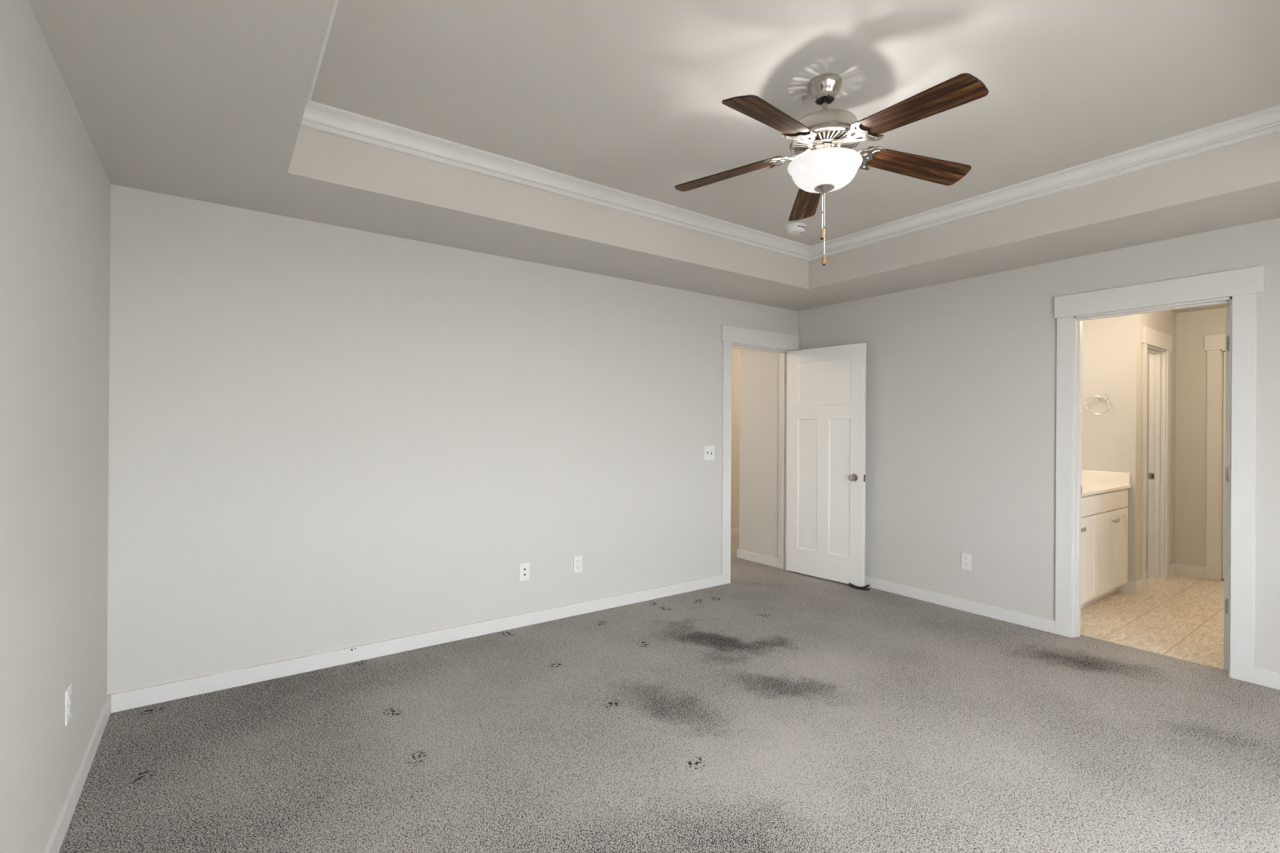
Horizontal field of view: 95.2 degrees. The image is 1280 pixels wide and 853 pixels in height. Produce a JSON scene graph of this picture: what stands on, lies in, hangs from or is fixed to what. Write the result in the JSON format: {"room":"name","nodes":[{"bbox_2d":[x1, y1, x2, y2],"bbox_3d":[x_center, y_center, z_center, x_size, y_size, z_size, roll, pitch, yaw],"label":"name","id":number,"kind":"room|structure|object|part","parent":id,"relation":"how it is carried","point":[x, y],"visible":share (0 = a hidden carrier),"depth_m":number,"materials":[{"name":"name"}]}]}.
{"room":"empty bedroom","nodes":[
{"label":"empty bedroom","id":0,"kind":"room"},
{"bbox_2d":[0,0,110,852],"bbox_3d":[-1.062,-0.117,0.679,0.115,2.980,4.865,0,0,-36],"label":"wall","id":1,"kind":"structure","parent":0,"point":[55,185],"depth_m":1.71,"materials":[{"name":"grey paint"}]},
{"bbox_2d":[64,684,71,725],"bbox_3d":[-1.922,0.935,1.967,0.009,0.117,0.072,0,0,-36],"label":"wall outlet","id":2,"kind":"object","parent":1,"relation":"attached to","point":[68,692],"visible":1,"depth_m":1.95,"materials":[{"name":"white plastic"}]},
{"bbox_2d":[68,705,71,715],"bbox_3d":[-1.921,0.955,1.968,0.004,0.025,0.034,0,0,-36],"label":"receptacle","id":3,"kind":"object","parent":2,"relation":"attached to","point":[69,706],"depth_m":1.96,"materials":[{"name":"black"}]},
{"bbox_2d":[68,693,71,703],"bbox_3d":[-1.920,0.916,1.968,0.004,0.025,0.034,0,0,-36],"label":"receptacle","id":4,"kind":"object","parent":2,"relation":"attached to","point":[69,695],"depth_m":1.96,"materials":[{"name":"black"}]},
{"bbox_2d":[42,693,111,852],"bbox_3d":[-1.052,1.282,0.763,0.015,0.084,4.750,0,0,-36],"label":"baseboard","id":5,"kind":"structure","parent":1,"relation":"attached to","point":[58,833],"depth_m":2.05,"materials":[{"name":"white paint"}]},
{"bbox_2d":[106,183,798,694],"bbox_3d":[-0.509,-0.111,4.149,5.074,2.980,0.115,0,0,-36],"label":"wall","id":6,"kind":"structure","parent":0,"point":[323,437],"depth_m":3.35,"materials":[{"name":"grey paint"}]},
{"bbox_2d":[111,574,721,713],"bbox_3d":[-0.871,1.284,3.812,3.847,0.084,0.017,0,0,-36],"label":"baseboard","id":7,"kind":"structure","parent":6,"relation":"attached to","point":[140,697],"depth_m":3.33,"materials":[{"name":"white paint"}]},
{"bbox_2d":[519,562,529,581],"bbox_3d":[-0.768,0.968,3.891,0.072,0.117,0.007,0,0,-36],"label":"cable plate","id":8,"kind":"object","parent":6,"relation":"attached to","point":[524,568],"visible":1,"depth_m":3.89,"materials":[{"name":"white plastic"}]},
{"bbox_2d":[573,555,582,573],"bbox_3d":[-0.439,0.974,4.128,0.072,0.117,0.009,0,0,-36],"label":"wall outlet","id":9,"kind":"object","parent":6,"relation":"attached to","point":[577,561],"visible":1,"depth_m":4.12,"materials":[{"name":"white plastic"}]},
{"bbox_2d":[703,445,714,460],"bbox_3d":[0.578,0.221,4.853,0.118,0.121,0.018,0,0,-36],"label":"light switch","id":10,"kind":"object","parent":6,"relation":"attached to","point":[708,451],"visible":1,"depth_m":4.85,"materials":[{"name":"white plastic"}]},
{"bbox_2d":[720,324,799,584],"bbox_3d":[1.049,0.242,5.263,0.989,2.193,0.135,0,0,-36],"label":"door frame","id":11,"kind":"structure","parent":6,"relation":"attached to","point":[731,337],"depth_m":5.09,"materials":[{"name":"white paint"}]},
{"bbox_3d":[0.735,0.310,4.969,0.098,2.054,0.015,0,0,-36],"label":"casing leg","id":12,"kind":"part","parent":11,"relation":"part of","materials":[{"name":"white paint"}]},
{"bbox_2d":[785,342,866,586],"bbox_3d":[1.614,0.317,5.130,0.152,2.020,0.772,0,0,-41],"label":"door","id":13,"kind":"structure","parent":11,"relation":"in","point":[826,386],"depth_m":5.09,"materials":[{"name":"white paint"}]},
{"bbox_3d":[1.511,0.517,5.248,0.034,1.170,0.200,0,0,-41],"label":"panel","id":14,"kind":"part","parent":13,"relation":"part of","materials":[{"name":"white paint"}]},
{"bbox_3d":[1.619,-0.384,5.129,0.034,0.393,0.515,0,0,-41],"label":"panel","id":15,"kind":"part","parent":13,"relation":"part of","materials":[{"name":"white paint"}]},
{"bbox_3d":[1.716,0.518,5.009,0.034,1.170,0.200,0,0,-41],"label":"panel","id":16,"kind":"part","parent":13,"relation":"part of","materials":[{"name":"white paint"}]},
{"bbox_3d":[1.772,0.428,4.873,0.058,0.066,0.066,0,0,-41],"label":"knob","id":17,"kind":"part","parent":13,"relation":"part of","materials":[{"name":"silver metal"}]},
{"bbox_2d":[28,0,1279,311],"bbox_3d":[0.922,-1.258,2.177,4.844,0.329,4.750,0,0,-36],"label":"ceiling","id":18,"kind":"structure","parent":0,"point":[205,100],"depth_m":2.49,"materials":[{"name":"grey paint"}]},
{"bbox_2d":[306,0,338,102],"bbox_3d":[-0.643,-1.367,1.379,0.076,0.091,2.954,0,0,-36],"label":"crown molding","id":19,"kind":"structure","parent":18,"relation":"attached to","point":[335,4],"depth_m":2.17,"materials":[{"name":"white paint"}]},
{"bbox_2d":[300,100,810,261],"bbox_3d":[-0.079,-1.363,3.561,3.545,0.091,0.076,0,0,-36],"label":"crown molding","id":20,"kind":"structure","parent":18,"relation":"attached to","point":[319,117],"depth_m":3.16,"materials":[{"name":"white paint"}]},
{"bbox_2d":[785,222,806,235],"bbox_3d":[1.089,-1.374,4.086,0.146,0.052,0.146,0,0,-36],"label":"smoke detector","id":21,"kind":"object","parent":18,"relation":"attached to","point":[793,228],"visible":1,"depth_m":4.04,"materials":[{"name":"white plastic"}]},
{"bbox_2d":[674,72,988,265],"bbox_3d":[0.754,-1.032,2.354,1.238,0.743,1.225,0,0,-36],"label":"ceiling fan","id":22,"kind":"object","parent":18,"relation":"hanging from","point":[824,160],"visible":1,"depth_m":2.30,"materials":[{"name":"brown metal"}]},
{"bbox_3d":[0.387,-1.104,2.561,0.484,0.006,0.136,-6,9,25],"label":"blade","id":23,"kind":"part","parent":22,"relation":"part of","materials":[{"name":"brown wood"}]},
{"bbox_3d":[0.476,-1.104,2.093,0.136,0.006,0.484,16,17,41],"label":"blade","id":24,"kind":"part","parent":22,"relation":"part of","materials":[{"name":"brown wood"}]},
{"bbox_3d":[0.804,-1.101,2.791,0.136,0.006,0.484,-12,-8,6],"label":"blade","id":25,"kind":"part","parent":22,"relation":"part of","materials":[{"name":"brown wood"}]},
{"bbox_3d":[0.745,-0.882,2.388,0.004,0.149,0.004,0,0,-36],"label":"pull chain","id":26,"kind":"part","parent":22,"relation":"part of","materials":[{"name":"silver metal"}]},
{"bbox_3d":[0.753,-0.824,2.388,0.004,0.244,0.004,0,0,-36],"label":"pull chain","id":27,"kind":"part","parent":22,"relation":"part of","materials":[{"name":"silver metal"}]},
{"bbox_3d":[0.754,-1.147,2.389,0.264,0.018,0.264,0,0,-36],"label":"vent plate","id":28,"kind":"part","parent":22,"relation":"part of","materials":[{"name":"silver metal"}]},
{"bbox_2d":[815,95,834,104],"bbox_3d":[0.755,-1.343,2.389,0.071,0.016,0.071,0,0,-36],"label":"socket","id":29,"kind":"object","parent":22,"relation":"attached to","point":[820,100],"depth_m":2.38,"materials":[{"name":"black metal"}]},
{"bbox_3d":[0.753,-1.025,2.388,0.292,0.100,0.292,0,0,-36],"label":"lamp shade","id":30,"kind":"part","parent":22,"relation":"part of","materials":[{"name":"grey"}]},
{"bbox_3d":[1.152,-1.099,2.465,0.484,0.006,0.136,7,-13,-11],"label":"blade","id":31,"kind":"part","parent":22,"relation":"part of","materials":[{"name":"brown wood"}]},
{"bbox_3d":[0.949,-1.101,2.033,0.136,0.006,0.484,14,-1,-29],"label":"blade","id":32,"kind":"part","parent":22,"relation":"part of","materials":[{"name":"brown wood"}]},
{"bbox_2d":[808,104,1279,261],"bbox_3d":[2.170,-1.349,3.409,0.076,0.091,2.954,0,0,-36],"label":"crown molding","id":33,"kind":"structure","parent":18,"relation":"attached to","point":[1265,122],"depth_m":3.15,"materials":[{"name":"white paint"}]},
{"bbox_2d":[58,534,1279,852],"bbox_3d":[1.648,1.372,3.711,7.844,0.060,6.370,0,0,-36],"label":"floor","id":34,"kind":"structure","parent":0,"point":[769,709],"depth_m":2.47,"materials":[{"name":"grey carpet"}]},
{"bbox_2d":[848,582,870,590],"bbox_3d":[1.810,1.319,4.836,0.044,0.051,0.180,0,0,-45],"label":"door stop","id":35,"kind":"object","parent":34,"relation":"on","point":[864,588],"visible":1,"depth_m":4.82,"materials":[{"name":"black rubber"}]},
{"bbox_2d":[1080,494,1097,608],"bbox_3d":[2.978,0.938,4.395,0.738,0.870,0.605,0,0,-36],"label":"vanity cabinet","id":36,"kind":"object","parent":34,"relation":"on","point":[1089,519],"visible":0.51,"depth_m":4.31,"materials":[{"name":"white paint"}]},
{"bbox_3d":[3.134,0.583,4.183,0.734,0.138,0.019,0,0,-36],"label":"drawer","id":37,"kind":"part","parent":36,"relation":"part of","materials":[{"name":"white paint"}]},
{"bbox_2d":[1081,470,1130,496],"bbox_3d":[3.251,0.440,4.611,1.560,0.126,0.596,0,0,-36],"label":"countertop","id":38,"kind":"structure","parent":36,"relation":"on","point":[1093,482],"depth_m":4.87,"materials":[{"name":"white stone"}]},
{"bbox_2d":[1084,488,1128,606],"bbox_3d":[3.578,0.942,4.828,0.739,0.870,0.605,0,0,-36],"label":"vanity cabinet","id":39,"kind":"object","parent":34,"relation":"on","point":[1113,511],"visible":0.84,"depth_m":4.58,"materials":[{"name":"white paint"}]},
{"bbox_3d":[3.576,0.971,4.503,0.352,0.616,0.019,0,0,-36],"label":"cabinet door","id":40,"kind":"part","parent":39,"relation":"part of","materials":[{"name":"white paint"}]},
{"bbox_3d":[3.721,0.587,4.606,0.705,0.138,0.019,0,0,-36],"label":"drawer","id":41,"kind":"part","parent":39,"relation":"part of","materials":[{"name":"white paint"}]},
{"bbox_3d":[3.862,0.972,4.710,0.352,0.616,0.019,0,0,-36],"label":"cabinet door","id":42,"kind":"part","parent":39,"relation":"part of","materials":[{"name":"white paint"}]},
{"bbox_2d":[730,347,740,528],"bbox_3d":[0.694,0.123,6.961,5.600,2.530,0.115,0,0,-36],"label":"wall","id":43,"kind":"structure","parent":0,"point":[735,365],"depth_m":7.24,"materials":[{"name":"grey paint"}]},
{"bbox_2d":[730,527,738,535],"bbox_3d":[0.725,1.296,6.907,5.600,0.084,0.015,0,0,-36],"label":"baseboard","id":44,"kind":"structure","parent":43,"relation":"attached to","point":[734,531],"depth_m":7.22,"materials":[{"name":"white paint"}]},
{"bbox_2d":[738,348,779,558],"bbox_3d":[1.220,0.125,5.795,0.112,2.530,0.530,0,0,-36],"label":"wall","id":45,"kind":"structure","parent":0,"point":[759,386],"depth_m":5.76,"materials":[{"name":"grey paint"}]},
{"bbox_2d":[737,549,777,568],"bbox_3d":[1.202,1.298,5.796,0.127,0.084,0.545,0,0,-36],"label":"baseboard","id":46,"kind":"structure","parent":45,"relation":"attached to","point":[772,562],"depth_m":5.75,"materials":[{"name":"white paint"}]},
{"bbox_2d":[798,217,1279,672],"bbox_3d":[2.959,-0.090,3.581,0.115,2.980,4.865,0,0,-36],"label":"wall","id":47,"kind":"structure","parent":0,"point":[961,429],"depth_m":4.14,"materials":[{"name":"grey paint"}]},
{"bbox_2d":[864,575,1054,633],"bbox_3d":[2.094,1.303,4.655,0.015,0.084,2.090,0,0,-36],"label":"baseboard","id":48,"kind":"structure","parent":47,"relation":"attached to","point":[1039,623],"depth_m":4.26,"materials":[{"name":"white paint"}]},
{"bbox_2d":[960,552,971,570],"bbox_3d":[2.381,0.986,4.266,0.009,0.117,0.072,0,0,-36],"label":"wall outlet","id":49,"kind":"object","parent":47,"relation":"attached to","point":[966,559],"visible":1,"depth_m":4.26,"materials":[{"name":"white plastic"}]},
{"bbox_2d":[1053,265,1264,683],"bbox_3d":[3.026,0.254,3.471,0.139,2.193,0.943,0,0,-36],"label":"door frame","id":50,"kind":"structure","parent":47,"relation":"attached to","point":[1242,285],"depth_m":3.27,"materials":[{"name":"white paint"}]},
{"bbox_3d":[2.738,0.322,3.772,0.015,2.054,0.090,0,0,-36],"label":"casing leg","id":51,"kind":"part","parent":50,"relation":"part of","materials":[{"name":"white paint"}]},
{"bbox_3d":[3.213,0.325,3.114,0.015,2.054,0.091,0,0,-36],"label":"casing leg","id":52,"kind":"part","parent":50,"relation":"part of","materials":[{"name":"white paint"}]},
{"bbox_2d":[1223,306,1230,670],"bbox_3d":[3.562,0.348,3.457,0.712,2.028,0.152,0,0,-36],"label":"door","id":53,"kind":"structure","parent":47,"relation":"in","point":[1228,308],"depth_m":3.26,"materials":[{"name":"white paint"}]},
{"bbox_2d":[1253,666,1279,689],"bbox_3d":[3.743,1.312,2.370,0.015,0.084,1.744,0,0,-36],"label":"baseboard","id":54,"kind":"structure","parent":47,"relation":"attached to","point":[1262,677],"depth_m":3.04,"materials":[{"name":"white paint"}]},
{"bbox_2d":[1081,313,1141,581],"bbox_3d":[3.909,0.147,5.137,0.120,2.540,0.735,0,0,-36],"label":"wall","id":55,"kind":"structure","parent":0,"point":[1112,346],"depth_m":4.91,"materials":[{"name":"grey paint"}]},
{"bbox_2d":[1084,395,1109,414],"bbox_3d":[3.908,-0.186,4.987,0.062,0.168,0.173,0,0,-36],"label":"towel ring","id":56,"kind":"object","parent":55,"relation":"attached to","point":[1103,397],"visible":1,"depth_m":4.96,"materials":[{"name":"silver metal"}]},
{"bbox_2d":[1115,578,1142,595],"bbox_3d":[4.091,1.327,4.888,0.165,0.106,0.140,0,0,-36],"label":"baseboard","id":57,"kind":"structure","parent":55,"relation":"attached to","point":[1135,588],"depth_m":4.83,"materials":[{"name":"white paint"}]},
{"bbox_2d":[1139,310,1176,579],"bbox_3d":[4.569,0.151,5.231,1.060,2.540,0.115,0,0,-36],"label":"wall","id":58,"kind":"structure","parent":0,"point":[1164,322],"depth_m":5.41,"materials":[{"name":"grey paint"}]},
{"bbox_2d":[1141,326,1172,591],"bbox_3d":[4.481,0.275,5.157,0.832,2.215,0.137,0,0,-36],"label":"door frame","id":59,"kind":"structure","parent":58,"relation":"attached to","point":[1159,406],"depth_m":5.31,"materials":[{"name":"white paint"}]},
{"bbox_3d":[4.234,0.343,4.910,0.084,2.076,0.015,0,0,-36],"label":"casing leg","id":60,"kind":"part","parent":59,"relation":"part of","materials":[{"name":"white paint"}]},
{"bbox_3d":[4.699,0.457,5.372,0.002,0.058,0.045,0,0,-36],"label":"strike plate","id":61,"kind":"part","parent":59,"relation":"part of","materials":[{"name":"grey metal"}]},
{"bbox_3d":[4.800,0.347,5.318,0.086,2.076,0.015,0,0,-36],"label":"casing leg","id":62,"kind":"part","parent":59,"relation":"part of","materials":[{"name":"white paint"}]},
{"bbox_2d":[1168,562,1205,578],"bbox_3d":[4.988,1.333,5.334,0.248,0.106,0.216,0,0,-36],"label":"baseboard","id":63,"kind":"structure","parent":58,"relation":"attached to","point":[1196,571],"depth_m":5.39,"materials":[{"name":"white paint"}]},
{"bbox_2d":[1146,307,1226,569],"bbox_3d":[5.295,0.156,5.234,0.120,2.540,2.520,0,0,-36],"label":"wall","id":64,"kind":"structure","parent":0,"point":[1191,358],"depth_m":5.41,"materials":[{"name":"grey paint"}]},
{"bbox_2d":[1204,333,1225,581],"bbox_3d":[5.446,0.281,5.006,0.140,2.215,0.883,0,0,-36],"label":"door frame","id":65,"kind":"structure","parent":64,"relation":"attached to","point":[1213,344],"depth_m":5.27,"materials":[{"name":"white paint"}]},
{"bbox_3d":[5.177,0.349,5.279,0.015,2.076,0.088,0,0,-36],"label":"casing leg","id":66,"kind":"part","parent":65,"relation":"part of","materials":[{"name":"white paint"}]},
{"bbox_2d":[1222,351,1225,578],"bbox_3d":[5.442,0.352,4.999,0.094,2.045,0.659,0,0,-36],"label":"door","id":67,"kind":"structure","parent":64,"relation":"in","point":[1224,423],"depth_m":5.27,"materials":[{"name":"white paint"}]},
{"bbox_2d":[1170,302,1230,313],"bbox_3d":[4.189,-1.097,4.431,2.865,0.050,2.520,0,0,-36],"label":"ceiling","id":68,"kind":"structure","parent":0,"point":[1223,305],"depth_m":5.26,"materials":[{"name":"grey paint"}]}
]}

